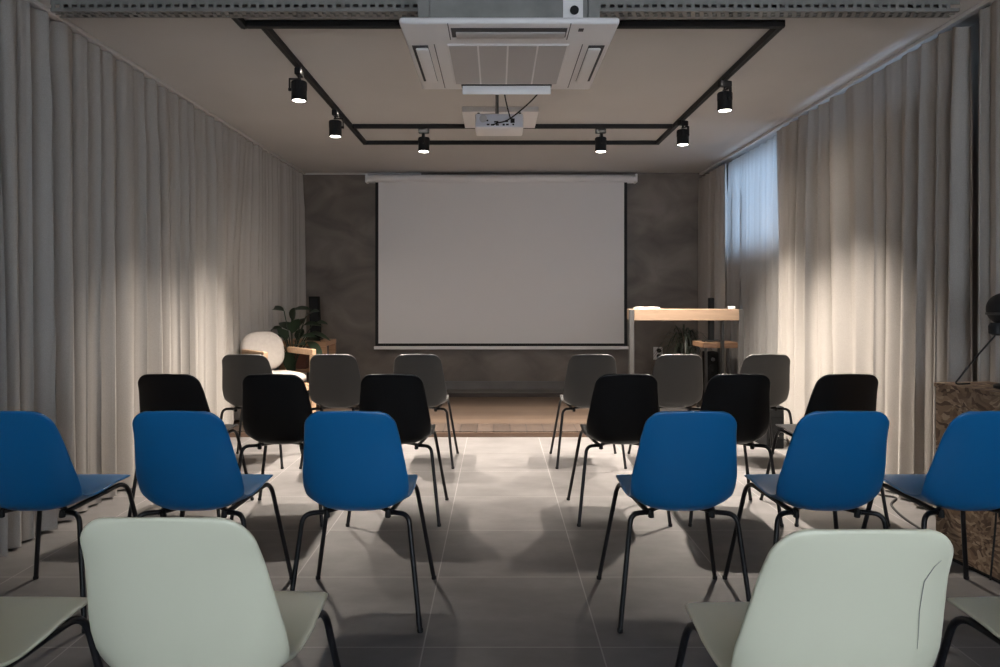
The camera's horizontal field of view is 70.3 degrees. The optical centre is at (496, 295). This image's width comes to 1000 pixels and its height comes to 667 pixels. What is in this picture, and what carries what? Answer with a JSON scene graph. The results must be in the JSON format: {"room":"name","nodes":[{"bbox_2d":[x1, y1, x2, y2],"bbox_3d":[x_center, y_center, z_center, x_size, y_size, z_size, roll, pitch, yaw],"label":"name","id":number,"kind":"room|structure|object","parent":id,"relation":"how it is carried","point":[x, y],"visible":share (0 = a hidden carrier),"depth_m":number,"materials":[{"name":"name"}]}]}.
{"room":"lecture room","nodes":[
{"label":"lecture room","id":0,"kind":"room"},
{"bbox_2d":[0,437,999,666],"bbox_3d":[0.060,1.250,2.865,5.400,0.100,11.530,0,0,0],"label":"floor","id":1,"kind":"structure","parent":0,"point":[516,584],"depth_m":3.20,"materials":[{"name":"tile"}]},
{"bbox_2d":[0,597,103,666],"bbox_3d":[-1.180,0.798,1.520,0.512,0.803,0.571,0,0,0],"label":"shell chair","id":2,"kind":"object","parent":1,"relation":"on","point":[27,624],"visible":0.96,"depth_m":1.65,"materials":[{"name":"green plastic"}]},
{"bbox_2d":[0,411,137,632],"bbox_3d":[-1.710,0.798,2.735,0.512,0.803,0.571,0,0,0],"label":"shell chair","id":3,"kind":"object","parent":1,"relation":"on","point":[38,473],"visible":0.98,"depth_m":2.54,"materials":[{"name":"blue plastic"}]},
{"bbox_2d":[127,374,253,516],"bbox_3d":[-1.685,0.798,3.900,0.512,0.803,0.571,0,0,0],"label":"shell chair","id":4,"kind":"object","parent":1,"relation":"on","point":[157,392],"visible":0.41,"depth_m":3.66,"materials":[{"name":"black plastic"}]},
{"bbox_2d":[80,517,340,666],"bbox_3d":[-0.605,0.798,1.555,0.512,0.803,0.571,0,0,0],"label":"shell chair","id":5,"kind":"object","parent":1,"relation":"on","point":[162,591],"visible":1,"depth_m":1.33,"materials":[{"name":"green plastic"}]},
{"bbox_2d":[132,411,292,579],"bbox_3d":[-1.115,0.798,2.735,0.512,0.803,0.571,0,0,0],"label":"shell chair","id":6,"kind":"object","parent":1,"relation":"on","point":[185,460],"visible":0.93,"depth_m":2.52,"materials":[{"name":"blue plastic"}]},
{"bbox_2d":[220,354,301,468],"bbox_3d":[-1.730,0.798,5.130,0.512,0.803,0.571,0,0,0],"label":"shell chair","id":7,"kind":"object","parent":1,"relation":"on","point":[235,367],"visible":0.46,"depth_m":4.90,"materials":[{"name":"grey plastic"}]},
{"bbox_2d":[230,374,322,526],"bbox_3d":[-1.150,0.798,3.900,0.512,0.803,0.571,0,0,0],"label":"shell chair","id":8,"kind":"object","parent":1,"relation":"on","point":[276,408],"visible":0.74,"depth_m":3.68,"materials":[{"name":"black plastic"}]},
{"bbox_2d":[299,354,360,468],"bbox_3d":[-1.125,0.798,5.130,0.512,0.803,0.571,0,0,0],"label":"shell chair","id":9,"kind":"object","parent":1,"relation":"on","point":[334,379],"visible":0.76,"depth_m":4.92,"materials":[{"name":"grey plastic"}]},
{"bbox_2d":[290,411,435,632],"bbox_3d":[-0.513,0.798,2.735,0.512,0.803,0.571,0,0,0],"label":"shell chair","id":10,"kind":"object","parent":1,"relation":"on","point":[353,460],"visible":0.98,"depth_m":2.53,"materials":[{"name":"blue plastic"}]},
{"bbox_2d":[346,374,448,526],"bbox_3d":[-0.540,0.798,3.900,0.512,0.803,0.571,0,0,0],"label":"shell chair","id":11,"kind":"object","parent":1,"relation":"on","point":[402,397],"visible":0.62,"depth_m":3.68,"materials":[{"name":"black plastic"}]},
{"bbox_2d":[393,354,458,468],"bbox_3d":[-0.545,0.798,5.130,0.512,0.803,0.571,0,0,0],"label":"shell chair","id":12,"kind":"object","parent":1,"relation":"on","point":[428,367],"visible":0.6,"depth_m":4.90,"materials":[{"name":"grey plastic"}]},
{"bbox_2d":[229,397,701,436],"bbox_3d":[0.060,1.175,7.057,5.000,0.050,2.046,0,0,0],"label":"stage platform","id":13,"kind":"object","parent":1,"relation":"on","point":[472,416],"visible":0.16,"depth_m":6.72,"materials":[{"name":"brown wood"}]},
{"bbox_2d":[240,331,315,423],"bbox_3d":[-1.986,0.739,6.424,0.498,0.821,0.565,0,0,-43],"label":"lounge chair","id":14,"kind":"object","parent":13,"relation":"on","point":[270,345],"visible":0.48,"depth_m":6.50,"materials":[{"name":"white fabric"}]},
{"bbox_2d":[272,370,305,380],"bbox_3d":[-1.963,0.735,6.401,0.410,0.110,0.500,0,0,-43],"label":"seat cushion","id":15,"kind":"object","parent":14,"relation":"on","point":[301,375],"depth_m":6.33,"materials":[{"name":"white fabric"}]},
{"bbox_2d":[271,306,329,381],"bbox_3d":[-1.955,0.623,7.042,0.572,1.054,0.470,0,0,0],"label":"potted plant","id":16,"kind":"object","parent":13,"relation":"on","point":[289,361],"visible":0.62,"depth_m":7.02,"materials":[{"name":"green plant"}]},
{"bbox_2d":[279,339,335,406],"bbox_3d":[-1.990,0.807,7.500,0.480,0.685,0.480,0,0,0],"label":"side table","id":17,"kind":"object","parent":13,"relation":"on","point":[324,343],"visible":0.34,"depth_m":7.30,"materials":[{"name":"brown wood"}]},
{"bbox_2d":[295,353,309,368],"bbox_3d":[-2.055,0.671,7.480,0.170,0.163,0.280,0,0,0],"label":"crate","id":18,"kind":"object","parent":17,"relation":"on","point":[302,362],"visible":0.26,"depth_m":7.34,"materials":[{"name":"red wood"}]},
{"bbox_2d":[296,368,308,371],"bbox_3d":[-1.990,0.772,7.500,0.470,0.035,0.340,0,0,0],"label":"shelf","id":19,"kind":"object","parent":17,"relation":"attached to","point":[297,370],"depth_m":7.33,"materials":[{"name":"brown wood"}]},
{"bbox_2d":[309,296,322,339],"bbox_3d":[-1.920,0.235,7.520,0.130,0.460,0.130,0,0,0],"label":"tower speaker","id":20,"kind":"object","parent":17,"relation":"on","point":[314,301],"visible":0.61,"depth_m":7.47},
{"bbox_2d":[309,298,318,336],"bbox_3d":[-1.926,0.230,7.474,0.102,0.410,0.006,0,0,0],"label":"grille","id":21,"kind":"object","parent":20,"relation":"attached to","point":[313,302],"depth_m":7.47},
{"bbox_2d":[653,324,712,405],"bbox_3d":[1.976,0.721,7.454,0.751,0.857,0.532,0,0,0],"label":"potted plant","id":22,"kind":"object","parent":13,"relation":"on","point":[686,348],"visible":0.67,"depth_m":7.43,"materials":[{"name":"green plant"}]},
{"bbox_2d":[627,309,743,411],"bbox_3d":[1.679,0.634,6.460,1.012,1.032,0.360,0,0,0],"label":"desk","id":23,"kind":"object","parent":13,"relation":"on","point":[721,315],"visible":0.56,"depth_m":6.28,"materials":[{"name":"brown wood"}]},
{"bbox_2d":[634,307,659,308],"bbox_3d":[1.360,0.108,6.440,0.214,0.018,0.174,0,0,0],"label":"paper stack","id":24,"kind":"object","parent":23,"relation":"on","point":[635,307],"visible":0.95,"depth_m":6.36,"materials":[{"name":"white paper"}]},
{"bbox_2d":[702,351,718,400],"bbox_3d":[2.110,0.850,7.012,0.120,0.600,0.176,0,0,0],"label":"floor speaker","id":25,"kind":"object","parent":13,"relation":"on","point":[713,357],"visible":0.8,"depth_m":6.94,"materials":[{"name":"grey metal"}]},
{"bbox_2d":[693,341,737,406],"bbox_3d":[2.150,0.800,6.945,0.360,0.700,0.410,0,0,0],"label":"side table","id":26,"kind":"object","parent":13,"relation":"on","point":[727,344],"visible":0.44,"depth_m":6.82,"materials":[{"name":"brown wood"}]},
{"bbox_2d":[702,298,719,341],"bbox_3d":[2.095,0.233,6.950,0.160,0.430,0.090,0,0,0],"label":"tower speaker","id":27,"kind":"object","parent":26,"relation":"on","point":[710,300],"visible":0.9,"depth_m":6.92},
{"bbox_2d":[710,300,713,338],"bbox_3d":[2.095,0.228,6.924,0.036,0.380,0.006,0,0,0],"label":"grille","id":28,"kind":"object","parent":27,"relation":"attached to","point":[711,301],"depth_m":6.92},
{"bbox_2d":[549,354,626,468],"bbox_3d":[0.655,0.798,5.130,0.512,0.803,0.571,0,0,0],"label":"shell chair","id":29,"kind":"object","parent":1,"relation":"on","point":[583,370],"visible":0.69,"depth_m":4.91,"materials":[{"name":"grey plastic"},{"name":"black metal"}]},
{"bbox_2d":[567,374,671,526],"bbox_3d":[0.665,0.798,3.900,0.512,0.803,0.571,0,0,0],"label":"shell chair","id":30,"kind":"object","parent":1,"relation":"on","point":[621,405],"visible":0.84,"depth_m":3.69,"materials":[{"name":"black plastic"},{"name":"black metal"}]},
{"bbox_2d":[628,354,702,453],"bbox_3d":[1.250,0.798,5.130,0.512,0.803,0.571,0,0,0],"label":"shell chair","id":31,"kind":"object","parent":1,"relation":"on","point":[679,377],"visible":0.68,"depth_m":4.91,"materials":[{"name":"grey plastic"},{"name":"black metal"}]},
{"bbox_2d":[597,411,750,632],"bbox_3d":[0.678,0.798,2.735,0.512,0.803,0.571,0,0,0],"label":"shell chair","id":32,"kind":"object","parent":1,"relation":"on","point":[685,460],"visible":1,"depth_m":2.53,"materials":[{"name":"blue plastic"}]},
{"bbox_2d":[688,374,783,526],"bbox_3d":[1.245,0.798,3.900,0.512,0.803,0.571,0,0,0],"label":"shell chair","id":33,"kind":"object","parent":1,"relation":"on","point":[746,397],"visible":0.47,"depth_m":3.67,"materials":[{"name":"black plastic"}]},
{"bbox_2d":[739,354,792,447],"bbox_3d":[1.855,0.798,5.130,0.512,0.803,0.571,0,0,0],"label":"shell chair","id":34,"kind":"object","parent":1,"relation":"on","point":[776,367],"visible":0.37,"depth_m":4.89,"materials":[{"name":"grey plastic"}]},
{"bbox_2d":[755,405,783,447],"bbox_3d":[2.190,1.035,5.724,0.136,0.330,0.311,0,0,0],"label":"subwoofer","id":35,"kind":"object","parent":1,"relation":"on","point":[777,417],"visible":0.43,"depth_m":5.58,"materials":[{"name":"metal"}]},
{"bbox_2d":[768,409,782,438],"bbox_3d":[2.190,1.002,5.577,0.120,0.245,0.011,0,0,0],"label":"grille","id":36,"kind":"object","parent":35,"relation":"attached to","point":[776,417],"depth_m":5.57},
{"bbox_2d":[722,411,888,579],"bbox_3d":[1.212,0.798,2.735,0.512,0.803,0.571,0,0,0],"label":"shell chair","id":37,"kind":"object","parent":1,"relation":"on","point":[834,461],"visible":0.96,"depth_m":2.53,"materials":[{"name":"blue plastic"}]},
{"bbox_2d":[675,529,953,666],"bbox_3d":[0.636,0.798,1.490,0.512,0.803,0.571,0,0,0],"label":"shell chair","id":38,"kind":"object","parent":1,"relation":"on","point":[820,597],"visible":1,"depth_m":1.26,"materials":[{"name":"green plastic"}]},
{"bbox_2d":[759,374,889,526],"bbox_3d":[1.800,0.798,3.900,0.512,0.803,0.571,0,0,0],"label":"shell chair","id":39,"kind":"object","parent":1,"relation":"on","point":[831,392],"visible":0.36,"depth_m":3.66,"materials":[{"name":"black plastic"}]},
{"bbox_2d":[878,494,920,528],"bbox_3d":[2.274,1.194,4.074,0.170,0.012,1.358,0,0,3],"label":"cable","id":40,"kind":"object","parent":1,"relation":"on","point":[891,496],"visible":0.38,"depth_m":3.93,"materials":[{"name":"black rubber"}]},
{"bbox_2d":[861,411,999,579],"bbox_3d":[1.745,0.798,2.735,0.512,0.803,0.571,0,0,0],"label":"shell chair","id":41,"kind":"object","parent":1,"relation":"on","point":[963,474],"visible":0.92,"depth_m":2.54,"materials":[{"name":"blue plastic"}]},
{"bbox_2d":[934,381,999,583],"bbox_3d":[2.226,0.801,2.947,0.282,0.798,0.762,0,0,-8],"label":"box","id":42,"kind":"object","parent":1,"relation":"on","point":[952,399],"visible":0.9,"depth_m":3.11,"materials":[{"name":"brown wood"}]},
{"bbox_2d":[955,293,999,388],"bbox_3d":[2.197,0.194,3.140,0.149,0.417,0.252,0,0,-29],"label":"desk lamp","id":43,"kind":"object","parent":42,"relation":"on","point":[993,304],"visible":1,"depth_m":3.09,"materials":[{"name":"black metal"}]},
{"bbox_2d":[989,513,996,579],"bbox_3d":[2.109,0.786,2.862,0.048,0.788,0.216,0,0,-45],"label":"chair leg","id":44,"kind":"object","parent":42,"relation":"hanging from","point":[995,522],"visible":0.38,"depth_m":2.94,"materials":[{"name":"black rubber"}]},
{"bbox_2d":[935,597,999,666],"bbox_3d":[1.290,0.798,1.520,0.512,0.803,0.571,0,0,0],"label":"shell chair","id":45,"kind":"object","parent":1,"relation":"on","point":[984,612],"visible":1,"depth_m":1.70,"materials":[{"name":"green plastic"}]},
{"bbox_2d":[303,173,708,380],"bbox_3d":[0.060,-0.130,8.505,5.400,2.660,0.150,0,0,0],"label":"wall","id":46,"kind":"structure","parent":0,"point":[662,208],"depth_m":8.43,"materials":[{"name":"concrete"}]},
{"bbox_2d":[26,0,304,174],"bbox_3d":[-2.290,-1.449,4.315,0.040,0.022,8.230,0,0,0],"label":"trim","id":47,"kind":"structure","parent":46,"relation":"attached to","point":[36,4],"depth_m":4.53,"materials":[{"name":"grey"}]},
{"bbox_2d":[305,173,420,174],"bbox_3d":[-1.670,-1.450,8.420,1.540,0.020,0.020,0,0,0],"label":"trim","id":48,"kind":"structure","parent":46,"relation":"attached to","point":[305,173],"depth_m":8.41,"materials":[{"name":"grey metal"}]},
{"bbox_2d":[308,393,562,396],"bbox_3d":[0.060,1.128,8.090,5.000,0.044,0.020,0,0,0],"label":"trim","id":49,"kind":"structure","parent":46,"relation":"attached to","point":[449,394],"depth_m":8.08,"materials":[{"name":"brown wood"}]},
{"bbox_2d":[307,381,564,392],"bbox_3d":[0.060,1.080,8.265,5.000,0.140,0.330,0,0,0],"label":"baseboard","id":50,"kind":"structure","parent":46,"relation":"attached to","point":[451,386],"depth_m":8.40,"materials":[{"name":"wood"}]},
{"bbox_2d":[365,174,637,348],"bbox_3d":[0.050,-0.400,8.346,3.174,2.050,0.162,0,0,0],"label":"projection screen","id":51,"kind":"object","parent":46,"relation":"attached to","point":[462,261],"visible":1,"depth_m":8.31,"materials":[{"name":"white fabric"}]},
{"bbox_2d":[653,347,662,359],"bbox_3d":[1.910,0.680,8.409,0.110,0.150,0.042,0,0,0],"label":"wall socket","id":52,"kind":"object","parent":46,"relation":"attached to","point":[655,350],"visible":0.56,"depth_m":8.42,"materials":[{"name":"white plastic"}]},
{"bbox_2d":[31,0,990,172],"bbox_3d":[0.060,-1.520,2.865,5.400,0.120,11.530,0,0,0],"label":"ceiling","id":53,"kind":"structure","parent":0,"point":[240,76],"depth_m":4.92,"materials":[{"name":"paint"}]},
{"bbox_2d":[0,0,306,555],"bbox_3d":[-2.313,-0.123,5.817,0.219,2.623,5.172,0,0,0],"label":"curtain","id":54,"kind":"object","parent":53,"relation":"hanging from","point":[141,234],"visible":0.75,"depth_m":4.19,"materials":[{"name":"fabric"}]},
{"bbox_2d":[50,0,417,17],"bbox_3d":[-1.295,-1.431,3.540,1.810,0.058,0.086,0,0,0],"label":"cable tray","id":55,"kind":"object","parent":53,"relation":"attached to","point":[69,11],"visible":0.98,"depth_m":3.50,"materials":[{"name":"metal"}]},
{"bbox_2d":[462,107,538,127],"bbox_3d":[0.025,-1.439,5.735,0.590,0.042,0.530,0,0,0],"label":"board","id":56,"kind":"object","parent":53,"relation":"attached to","point":[530,114],"visible":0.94,"depth_m":5.49,"materials":[{"name":"white plastic"}]},
{"bbox_2d":[475,95,536,135],"bbox_3d":[0.084,-1.298,4.688,0.380,0.327,0.819,0,0,-16],"label":"projector","id":57,"kind":"object","parent":53,"relation":"hanging from","point":[496,124],"visible":0.84,"depth_m":4.80,"materials":[{"name":"white plastic"}]},
{"bbox_2d":[479,115,486,121],"bbox_3d":[-0.093,-1.197,4.790,0.052,0.052,0.004,0,0,0],"label":"vent","id":58,"kind":"object","parent":57,"relation":"attached to","point":[482,118],"depth_m":4.79,"materials":[{"name":"grey plastic"}]},
{"bbox_2d":[231,18,784,144],"bbox_3d":[0.080,-1.442,5.147,2.892,0.036,3.105,0,0,0],"label":"track","id":59,"kind":"object","parent":53,"relation":"attached to","point":[267,26],"visible":0.88,"depth_m":4.53,"materials":[{"name":"black metal"}]},
{"bbox_2d":[288,67,306,102],"bbox_3d":[-1.246,-1.324,4.463,0.107,0.200,0.099,0,0,38],"label":"spotlight","id":60,"kind":"object","parent":59,"relation":"attached to","point":[298,89],"visible":1,"depth_m":4.42,"materials":[{"name":"black metal"}]},
{"bbox_2d":[329,109,343,137],"bbox_3d":[-1.240,-1.324,5.463,0.107,0.200,0.099,0,0,-38],"label":"spotlight","id":61,"kind":"object","parent":59,"relation":"attached to","point":[335,126],"visible":1,"depth_m":5.42,"materials":[{"name":"black metal"}]},
{"bbox_2d":[418,128,429,152],"bbox_3d":[-0.624,-1.323,6.036,0.102,0.202,0.107,0,0,41],"label":"spotlight","id":62,"kind":"object","parent":59,"relation":"attached to","point":[423,142],"visible":1,"depth_m":6.00,"materials":[{"name":"black metal"}]},
{"bbox_2d":[595,128,606,152],"bbox_3d":[0.880,-1.323,6.036,0.102,0.202,0.107,0,0,41],"label":"spotlight","id":63,"kind":"object","parent":59,"relation":"attached to","point":[600,142],"visible":1,"depth_m":6.01,"materials":[{"name":"black metal"}]},
{"bbox_2d":[677,120,689,145],"bbox_3d":[1.512,-1.324,5.758,0.107,0.200,0.099,0,0,23],"label":"spotlight","id":64,"kind":"object","parent":59,"relation":"attached to","point":[683,134],"visible":1,"depth_m":5.73,"materials":[{"name":"black metal"}]},
{"bbox_2d":[717,80,732,112],"bbox_3d":[1.512,-1.324,4.698,0.107,0.200,0.099,0,0,35],"label":"spotlight","id":65,"kind":"object","parent":59,"relation":"attached to","point":[724,98],"visible":1,"depth_m":4.67,"materials":[{"name":"black metal"}]},
{"bbox_2d":[399,0,618,94],"bbox_3d":[0.053,-1.289,3.540,0.950,0.338,0.980,0,0,0],"label":"air conditioner","id":66,"kind":"object","parent":53,"relation":"attached to","point":[475,47],"visible":1,"depth_m":3.28,"materials":[{"name":"plastic"}]},
{"bbox_2d":[447,44,569,83],"bbox_3d":[0.053,-1.172,3.600,0.570,0.016,0.610,0,0,0],"label":"grille","id":67,"kind":"object","parent":66,"relation":"attached to","point":[466,63],"depth_m":3.55,"materials":[{"name":"grey plastic"}]},
{"bbox_2d":[698,163,726,373],"bbox_3d":[2.400,-0.134,7.935,0.104,2.532,0.950,0,0,0],"label":"curtain","id":68,"kind":"object","parent":53,"relation":"hanging from","point":[712,199],"visible":0.61,"depth_m":7.83,"materials":[{"name":"fabric"}]},
{"bbox_2d":[600,0,959,17],"bbox_3d":[1.385,-1.431,3.540,1.790,0.058,0.086,0,0,0],"label":"cable tray","id":69,"kind":"object","parent":53,"relation":"attached to","point":[914,11],"visible":0.98,"depth_m":3.50,"materials":[{"name":"metal"}]},
{"bbox_2d":[699,0,996,174],"bbox_3d":[2.420,-1.449,4.315,0.040,0.022,8.230,0,0,0],"label":"trim","id":70,"kind":"structure","parent":53,"relation":"attached to","point":[985,3],"depth_m":4.53,"materials":[{"name":"grey"}]},
{"bbox_2d":[777,27,972,507],"bbox_3d":[2.383,-0.114,4.821,0.120,2.603,2.483,0,0,0],"label":"curtain","id":71,"kind":"object","parent":53,"relation":"hanging from","point":[875,181],"visible":0.75,"depth_m":4.33,"materials":[{"name":"fabric"}]},
{"bbox_2d":[977,0,999,382],"bbox_3d":[2.466,-0.121,1.930,0.151,2.618,3.283,0,0,0],"label":"curtain","id":72,"kind":"object","parent":53,"relation":"hanging from","point":[988,361],"visible":0.62,"depth_m":3.49,"materials":[{"name":"fabric"}]},
{"bbox_2d":[726,21,978,381],"bbox_3d":[2.635,-0.130,2.865,0.150,2.660,11.130,0,0,0],"label":"wall","id":73,"kind":"structure","parent":0,"point":[975,27],"depth_m":3.80,"materials":[{"name":"grey paint"}]},
{"bbox_2d":[726,136,778,373],"bbox_3d":[2.426,-0.131,6.778,0.096,2.527,1.363,0,0,0],"label":"curtain","id":74,"kind":"object","parent":73,"relation":"hanging from","point":[752,197],"visible":0.65,"depth_m":6.64,"materials":[{"name":"fabric"}]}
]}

